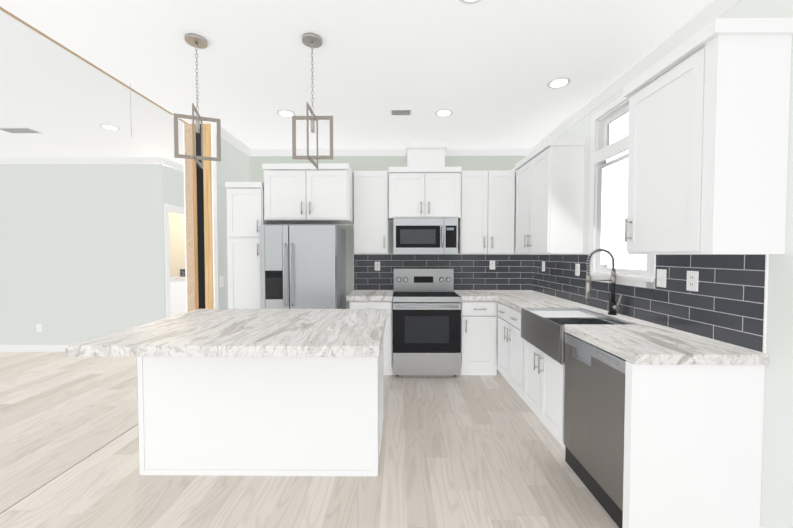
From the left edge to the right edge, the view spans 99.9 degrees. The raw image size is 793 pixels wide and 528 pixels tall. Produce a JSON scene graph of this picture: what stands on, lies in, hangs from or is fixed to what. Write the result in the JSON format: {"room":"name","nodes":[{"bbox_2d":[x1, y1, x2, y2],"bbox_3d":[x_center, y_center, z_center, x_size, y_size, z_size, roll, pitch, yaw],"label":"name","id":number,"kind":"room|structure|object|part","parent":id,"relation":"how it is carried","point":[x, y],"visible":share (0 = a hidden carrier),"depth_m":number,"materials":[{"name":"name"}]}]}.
{"room":"kitchen","nodes":[
{"label":"kitchen","id":0,"kind":"room"},
{"bbox_2d":[0,164,164,344],"bbox_3d":[-5.429,-0.120,4.774,4.270,2.740,0.100,0,2,0],"label":"wall","id":1,"kind":"structure","parent":0,"point":[78,258],"depth_m":4.71,"materials":[{"name":"white paint"}]},
{"bbox_2d":[0,345,65,351],"bbox_3d":[-5.424,1.203,4.760,4.282,0.095,0.022,0,2,0],"label":"baseboard","id":2,"kind":"structure","parent":1,"relation":"attached to","point":[32,348],"depth_m":4.75,"materials":[{"name":"white wood"}]},
{"bbox_2d":[36,324,41,331],"bbox_3d":[-5.095,0.913,4.748,0.072,0.116,0.005,0,2,0],"label":"outlet","id":3,"kind":"object","parent":1,"relation":"attached to","point":[38,327],"visible":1,"depth_m":4.75,"materials":[{"name":"white plastic"}]},
{"bbox_2d":[0,157,165,164],"bbox_3d":[-5.405,-1.445,4.662,4.320,0.085,0.050,0,2,0],"label":"crown molding","id":4,"kind":"structure","parent":1,"relation":"attached to","point":[92,160],"depth_m":4.64,"materials":[{"name":"white wood"}]},
{"bbox_2d":[155,164,183,319],"bbox_3d":[-3.334,-0.157,6.082,0.100,2.740,2.750,0,2,0],"label":"wall","id":5,"kind":"structure","parent":0,"point":[172,188],"depth_m":4.73,"materials":[{"name":"white paint"}]},
{"bbox_2d":[164,203,183,317],"bbox_3d":[-3.332,0.183,5.216,0.118,2.110,0.940,0,2,0],"label":"door frame","id":6,"kind":"structure","parent":5,"relation":"attached to","point":[168,208],"depth_m":4.76,"materials":[{"name":"white wood"}]},
{"bbox_2d":[166,158,183,171],"bbox_3d":[-3.259,-1.484,6.060,0.050,0.085,2.720,0,2,0],"label":"crown molding","id":7,"kind":"structure","parent":5,"relation":"attached to","point":[169,163],"depth_m":4.89,"materials":[{"name":"white wood"}]},
{"bbox_2d":[169,212,184,275],"bbox_3d":[-4.518,-0.158,6.141,2.270,2.740,2.650,0,2,0],"label":"wall","id":8,"kind":"structure","parent":0,"point":[177,240],"depth_m":7.45,"materials":[{"name":"beige paint"}]},
{"bbox_2d":[183,124,218,312],"bbox_3d":[-2.061,-0.085,3.523,0.305,2.740,0.070,0,2,0],"label":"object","id":9,"kind":"structure","parent":0,"point":[201,237],"depth_m":3.48,"materials":[{"name":"brown wood"}]},
{"bbox_2d":[216,135,249,308],"bbox_3d":[-2.046,-0.141,5.502,0.305,2.740,3.890,0,2,0],"label":"wall","id":10,"kind":"structure","parent":0,"point":[233,165],"depth_m":3.69,"materials":[{"name":"white paint"}]},
{"bbox_2d":[220,276,223,286],"bbox_3d":[-1.903,0.194,3.631,0.011,0.116,0.072,0,2,0],"label":"switch","id":11,"kind":"object","parent":10,"relation":"attached to","point":[221,281],"visible":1,"depth_m":3.63,"materials":[{"name":"white plastic"}]},
{"bbox_2d":[216,126,251,155],"bbox_3d":[-1.880,-1.423,3.885,0.050,0.085,0.730,0,2,0],"label":"crown molding","id":12,"kind":"structure","parent":10,"relation":"attached to","point":[225,135],"depth_m":3.86,"materials":[{"name":"white wood"}]},
{"bbox_2d":[0,352,618,527],"bbox_3d":[-2.915,1.350,2.194,9.540,0.065,10.800,0,2,0],"label":"floor","id":13,"kind":"structure","parent":0,"point":[472,451],"depth_m":2.11,"materials":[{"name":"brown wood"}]},
{"bbox_2d":[170,269,185,316],"bbox_3d":[-4.495,0.652,7.207,1.240,1.060,0.536,0,2,0],"label":"bathroom vanity","id":14,"kind":"object","parent":13,"relation":"on","point":[178,295],"visible":0.17,"depth_m":6.96,"materials":[{"name":"white"}]},
{"bbox_2d":[225,182,276,308],"bbox_3d":[-1.697,0.176,4.022,0.405,2.190,0.654,0,2,0],"label":"pantry cabinet","id":15,"kind":"object","parent":13,"relation":"on","point":[245,211],"visible":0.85,"depth_m":3.73,"materials":[{"name":"white wood"}]},
{"bbox_2d":[137,339,382,475],"bbox_3d":[-0.861,0.884,2.453,1.501,0.862,0.764,0,2,0],"label":"kitchen island","id":16,"kind":"object","parent":13,"relation":"on","point":[267,416],"visible":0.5,"depth_m":2.08,"materials":[{"name":"white wood"}]},
{"bbox_2d":[65,309,386,356],"bbox_3d":[-0.886,0.428,2.273,1.605,0.058,1.160,0,2,0],"label":"island countertop","id":17,"kind":"structure","parent":16,"relation":"on","point":[278,333],"depth_m":1.89,"materials":[{"name":"stone"}]},
{"bbox_2d":[260,224,345,308],"bbox_3d":[-1.063,0.418,3.924,0.815,1.712,0.780,0,2,0],"label":"fridge","id":18,"kind":"object","parent":13,"relation":"on","point":[302,266],"visible":0.52,"depth_m":3.59,"materials":[{"name":"grey metal"}]},
{"bbox_2d":[349,300,392,374],"bbox_3d":[-0.286,0.836,4.030,0.488,0.870,0.654,0,2,0],"label":"base cabinet","id":19,"kind":"object","parent":13,"relation":"on","point":[388,349],"visible":0.33,"depth_m":3.74,"materials":[{"name":"white wood"}]},
{"bbox_2d":[346,290,392,300],"bbox_3d":[-0.299,0.376,4.027,0.515,0.050,0.635,0,2,0],"label":"countertop","id":20,"kind":"structure","parent":19,"relation":"on","point":[370,295],"depth_m":3.78,"materials":[{"name":"stone"}]},
{"bbox_2d":[393,269,460,375],"bbox_3d":[0.340,0.670,3.975,0.754,1.205,0.671,0,2,0],"label":"range","id":21,"kind":"object","parent":13,"relation":"on","point":[426,322],"visible":1,"depth_m":3.70,"materials":[{"name":"grey metal"}]},
{"bbox_3d":[0.337,0.469,3.661,0.674,0.022,0.054,0,2,0],"label":"handle","id":22,"kind":"part","parent":21,"relation":"part of","materials":[{"name":"silver metal"}]},
{"bbox_3d":[0.338,0.837,3.719,0.754,0.805,0.042,0,2,0],"label":"door","id":23,"kind":"part","parent":21,"relation":"part of","materials":[{"name":"black glass"}]},
{"bbox_2d":[460,301,498,374],"bbox_3d":[0.936,0.836,4.020,0.428,0.870,0.654,0,2,0],"label":"base cabinet","id":24,"kind":"object","parent":13,"relation":"on","point":[479,338],"visible":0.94,"depth_m":3.74,"materials":[{"name":"white wood"}]},
{"bbox_2d":[497,301,531,409],"bbox_3d":[1.434,0.855,3.327,0.615,0.870,0.758,0,2,0],"label":"base cabinet","id":25,"kind":"object","parent":13,"relation":"on","point":[510,368],"visible":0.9,"depth_m":3.23,"materials":[{"name":"white wood"}]},
{"bbox_2d":[453,290,768,364],"bbox_3d":[1.226,0.406,2.940,1.025,0.050,2.786,0,2,0],"label":"countertop","id":26,"kind":"structure","parent":25,"relation":"on","point":[640,342],"depth_m":1.82,"materials":[{"name":"stone"}]},
{"bbox_2d":[521,308,635,362],"bbox_3d":[1.356,0.527,2.578,0.525,0.255,0.712,0,2,0],"label":"sink","id":27,"kind":"object","parent":26,"relation":"in","point":[542,329],"visible":0.46,"depth_m":2.62,"materials":[{"name":"silver metal"}]},
{"bbox_2d":[586,248,621,314],"bbox_3d":[1.585,0.134,2.550,0.237,0.514,0.110,0,2,0],"label":"faucet","id":28,"kind":"object","parent":26,"relation":"on","point":[613,307],"visible":1,"depth_m":2.56,"materials":[{"name":"black"}]},
{"bbox_2d":[524,339,564,448],"bbox_3d":[1.409,0.984,2.590,0.652,0.655,0.720,0,2,0],"label":"base cabinet","id":29,"kind":"object","parent":13,"relation":"on","point":[544,381],"visible":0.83,"depth_m":2.52,"materials":[{"name":"white wood"}]},
{"bbox_2d":[564,333,625,527],"bbox_3d":[1.422,0.897,1.922,0.616,0.866,0.598,0,2,0],"label":"dishwasher","id":30,"kind":"object","parent":13,"relation":"on","point":[594,405],"visible":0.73,"depth_m":1.86,"materials":[{"name":"grey metal"}]},
{"bbox_2d":[622,361,764,527],"bbox_3d":[1.418,0.904,1.599,0.618,0.870,0.046,0,2,0],"label":"cabinet end panel","id":31,"kind":"object","parent":13,"relation":"on","point":[693,437],"visible":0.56,"depth_m":1.57,"materials":[{"name":"white wood"}]},
{"bbox_2d":[0,0,711,165],"bbox_3d":[-2.915,-1.444,2.116,9.540,0.066,10.800,0,2,0],"label":"ceiling","id":32,"kind":"structure","parent":0,"point":[485,71],"depth_m":2.42,"materials":[{"name":"white paint"}]},
{"bbox_2d":[0,127,42,132],"bbox_3d":[-4.103,-1.453,3.626,0.350,0.010,0.150,0,2,0],"label":"ceiling vent","id":33,"kind":"object","parent":32,"relation":"in","point":[18,129],"visible":1,"depth_m":3.61,"materials":[{"name":"white metal"}]},
{"bbox_2d":[99,124,119,129],"bbox_3d":[-3.044,-1.452,3.538,0.170,0.008,0.170,0,2,0],"label":"recessed light","id":34,"kind":"object","parent":32,"relation":"in","point":[109,126],"visible":0.94,"depth_m":3.53,"materials":[{"name":"white plastic"}]},
{"bbox_2d":[130,84,131,136],"bbox_3d":[-2.111,-1.220,2.647,0.003,0.418,0.003,0,2,0],"label":"hanging wire","id":35,"kind":"object","parent":32,"relation":"hanging from","point":[130,103],"visible":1,"depth_m":2.64,"materials":[{"name":"grey"}]},
{"bbox_2d":[174,34,220,168],"bbox_3d":[-1.265,-1.026,2.115,0.188,0.778,0.188,1,2,25],"label":"pendant light","id":36,"kind":"object","parent":32,"relation":"hanging from","point":[196,41],"visible":1,"depth_m":2.11,"materials":[{"name":"silver metal"}]},
{"bbox_2d":[277,109,295,116],"bbox_3d":[-1.056,-1.442,3.192,0.170,0.008,0.170,0,2,0],"label":"recessed light","id":37,"kind":"object","parent":32,"relation":"attached to","point":[285,113],"visible":0.98,"depth_m":3.18,"materials":[{"name":"white plastic"}]},
{"bbox_2d":[292,33,332,168],"bbox_3d":[-0.532,-1.026,2.109,0.188,0.778,0.188,-2,2,-45],"label":"pendant light","id":38,"kind":"object","parent":32,"relation":"hanging from","point":[311,40],"visible":1,"depth_m":2.11,"materials":[{"name":"silver metal"}]},
{"bbox_2d":[390,109,411,114],"bbox_3d":[0.044,-1.440,3.164,0.200,0.010,0.120,0,2,0],"label":"ceiling vent","id":39,"kind":"object","parent":32,"relation":"in","point":[401,111],"visible":0.98,"depth_m":3.14,"materials":[{"name":"white metal"}]},
{"bbox_2d":[435,109,452,116],"bbox_3d":[0.454,-1.442,3.180,0.170,0.008,0.170,0,2,0],"label":"recessed light","id":40,"kind":"object","parent":32,"relation":"in","point":[444,112],"visible":1,"depth_m":3.17,"materials":[{"name":"white plastic"}]},
{"bbox_2d":[459,0,481,3],"bbox_3d":[0.392,-1.401,1.711,0.170,0.008,0.170,0,2,0],"label":"recessed light","id":41,"kind":"object","parent":32,"relation":"in","point":[469,1],"visible":1,"depth_m":1.78,"materials":[{"name":"white plastic"}]},
{"bbox_2d":[547,77,570,88],"bbox_3d":[1.279,-1.427,2.624,0.170,0.008,0.170,0,2,0],"label":"recessed light","id":42,"kind":"object","parent":32,"relation":"in","point":[559,82],"visible":1,"depth_m":2.61,"materials":[{"name":"white plastic"}]},
{"bbox_2d":[250,155,531,308],"bbox_3d":[-0.074,-0.110,4.392,3.655,2.740,0.120,0,2,0],"label":"wall","id":43,"kind":"structure","parent":0,"point":[385,163],"depth_m":4.30,"materials":[{"name":"grey paint"}]},
{"bbox_2d":[262,163,353,224],"bbox_3d":[-1.003,-0.809,3.990,0.955,0.620,0.654,0,2,0],"label":"upper cabinet","id":44,"kind":"object","parent":43,"relation":"attached to","point":[302,193],"visible":0.96,"depth_m":3.71,"materials":[{"name":"white wood"}]},
{"bbox_2d":[252,148,404,155],"bbox_3d":[-0.895,-1.434,4.277,2.015,0.085,0.050,0,2,0],"label":"crown molding","id":45,"kind":"structure","parent":43,"relation":"attached to","point":[261,151],"depth_m":4.26,"materials":[{"name":"white wood"}]},
{"bbox_2d":[353,171,388,253],"bbox_3d":[-0.307,-0.625,4.134,0.420,0.995,0.364,0,2,0],"label":"upper cabinet","id":46,"kind":"object","parent":43,"relation":"attached to","point":[371,208],"visible":1,"depth_m":4.00,"materials":[{"name":"white wood"}]},
{"bbox_2d":[389,142,461,220],"bbox_3d":[0.335,-1.007,4.084,0.852,0.922,0.434,0,2,0],"label":"upper cabinet","id":47,"kind":"object","parent":43,"relation":"attached to","point":[425,183],"visible":1,"depth_m":3.92,"materials":[{"name":"white wood"}]},
{"bbox_2d":[393,218,457,253],"bbox_3d":[0.346,-0.332,4.093,0.760,0.420,0.453,0,2,0],"label":"microwave","id":48,"kind":"object","parent":47,"relation":"attached to","point":[425,235],"visible":1,"depth_m":3.92,"materials":[{"name":"grey metal"}]},
{"bbox_3d":[0.537,-0.322,3.895,0.024,0.261,0.060,0,2,0],"label":"handle","id":49,"kind":"part","parent":48,"relation":"part of","materials":[{"name":"silver metal"}]},
{"bbox_2d":[353,255,530,289],"bbox_3d":[0.592,0.109,4.329,2.304,0.463,0.009,0,2,0],"label":"backsplash","id":50,"kind":"structure","parent":43,"relation":"attached to","point":[476,272],"depth_m":4.32,"materials":[{"name":"tile"}]},
{"bbox_2d":[375,262,379,270],"bbox_3d":[-0.248,0.027,4.326,0.072,0.116,0.007,0,2,0],"label":"electrical outlet","id":51,"kind":"object","parent":50,"relation":"attached to","point":[377,266],"visible":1,"depth_m":4.32,"materials":[{"name":"white plastic"}]},
{"bbox_2d":[490,260,494,268],"bbox_3d":[1.242,0.013,4.314,0.072,0.116,0.007,0,2,0],"label":"electrical outlet","id":52,"kind":"object","parent":50,"relation":"attached to","point":[492,264],"visible":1,"depth_m":4.31,"materials":[{"name":"white plastic"}]},
{"bbox_2d":[458,170,514,253],"bbox_3d":[1.093,-0.625,4.123,0.655,0.995,0.364,0,2,0],"label":"upper cabinet","id":53,"kind":"object","parent":43,"relation":"attached to","point":[486,222],"visible":0.96,"depth_m":3.98,"materials":[{"name":"white wood"}]},
{"bbox_2d":[445,148,527,155],"bbox_3d":[1.153,-1.434,4.261,1.090,0.085,0.050,0,2,0],"label":"crown molding","id":54,"kind":"structure","parent":43,"relation":"attached to","point":[449,151],"depth_m":4.25,"materials":[{"name":"white wood"}]},
{"bbox_2d":[531,0,792,527],"bbox_3d":[1.783,-0.005,0.629,0.120,2.740,7.620,0,2,0],"label":"wall","id":55,"kind":"structure","parent":0,"point":[776,508],"depth_m":1.51,"materials":[{"name":"white paint"}]},
{"bbox_2d":[512,139,584,253],"bbox_3d":[1.562,-0.643,3.692,0.364,1.055,1.219,0,2,0],"label":"upper cabinet","id":56,"kind":"object","parent":55,"relation":"attached to","point":[549,195],"visible":1,"depth_m":3.11,"materials":[{"name":"white wood"}]},
{"bbox_2d":[589,95,655,288],"bbox_3d":[1.771,-0.567,2.587,0.135,1.445,0.765,0,2,0],"label":"kitchen window","id":57,"kind":"structure","parent":55,"relation":"in","point":[609,167],"depth_m":2.73,"materials":[{"name":"white"}]},
{"bbox_2d":[528,0,741,153],"bbox_3d":[1.697,-1.330,0.533,0.050,0.085,7.500,0,2,0],"label":"crown molding","id":58,"kind":"structure","parent":55,"relation":"attached to","point":[708,13],"depth_m":2.24,"materials":[{"name":"white wood"}]},
{"bbox_2d":[531,254,768,352],"bbox_3d":[1.737,0.148,2.935,0.009,0.463,2.763,0,2,0],"label":"backsplash","id":59,"kind":"structure","parent":55,"relation":"attached to","point":[727,302],"depth_m":1.94,"materials":[{"name":"tile"}]},
{"bbox_2d":[575,263,579,275],"bbox_3d":[1.732,0.054,3.189,0.007,0.116,0.072,0,2,0],"label":"outlet","id":60,"kind":"object","parent":59,"relation":"attached to","point":[577,269],"visible":1,"depth_m":3.18,"materials":[{"name":"white plastic"}]},
{"bbox_2d":[657,269,665,287],"bbox_3d":[1.722,0.092,2.169,0.012,0.116,0.072,0,2,0],"label":"light switch","id":61,"kind":"object","parent":59,"relation":"attached to","point":[661,277],"visible":1,"depth_m":2.16,"materials":[{"name":"white plastic"}]},
{"bbox_2d":[686,271,698,291],"bbox_3d":[1.722,0.099,1.940,0.007,0.116,0.072,0,2,0],"label":"outlet","id":62,"kind":"object","parent":59,"relation":"attached to","point":[692,281],"visible":1,"depth_m":1.94,"materials":[{"name":"white plastic"}]},
{"bbox_2d":[623,18,792,253],"bbox_3d":[1.547,-0.561,1.751,0.364,1.020,0.594,0,2,0],"label":"upper cabinet","id":63,"kind":"object","parent":55,"relation":"attached to","point":[709,106],"visible":1,"depth_m":1.48,"materials":[{"name":"white wood"}]}
]}

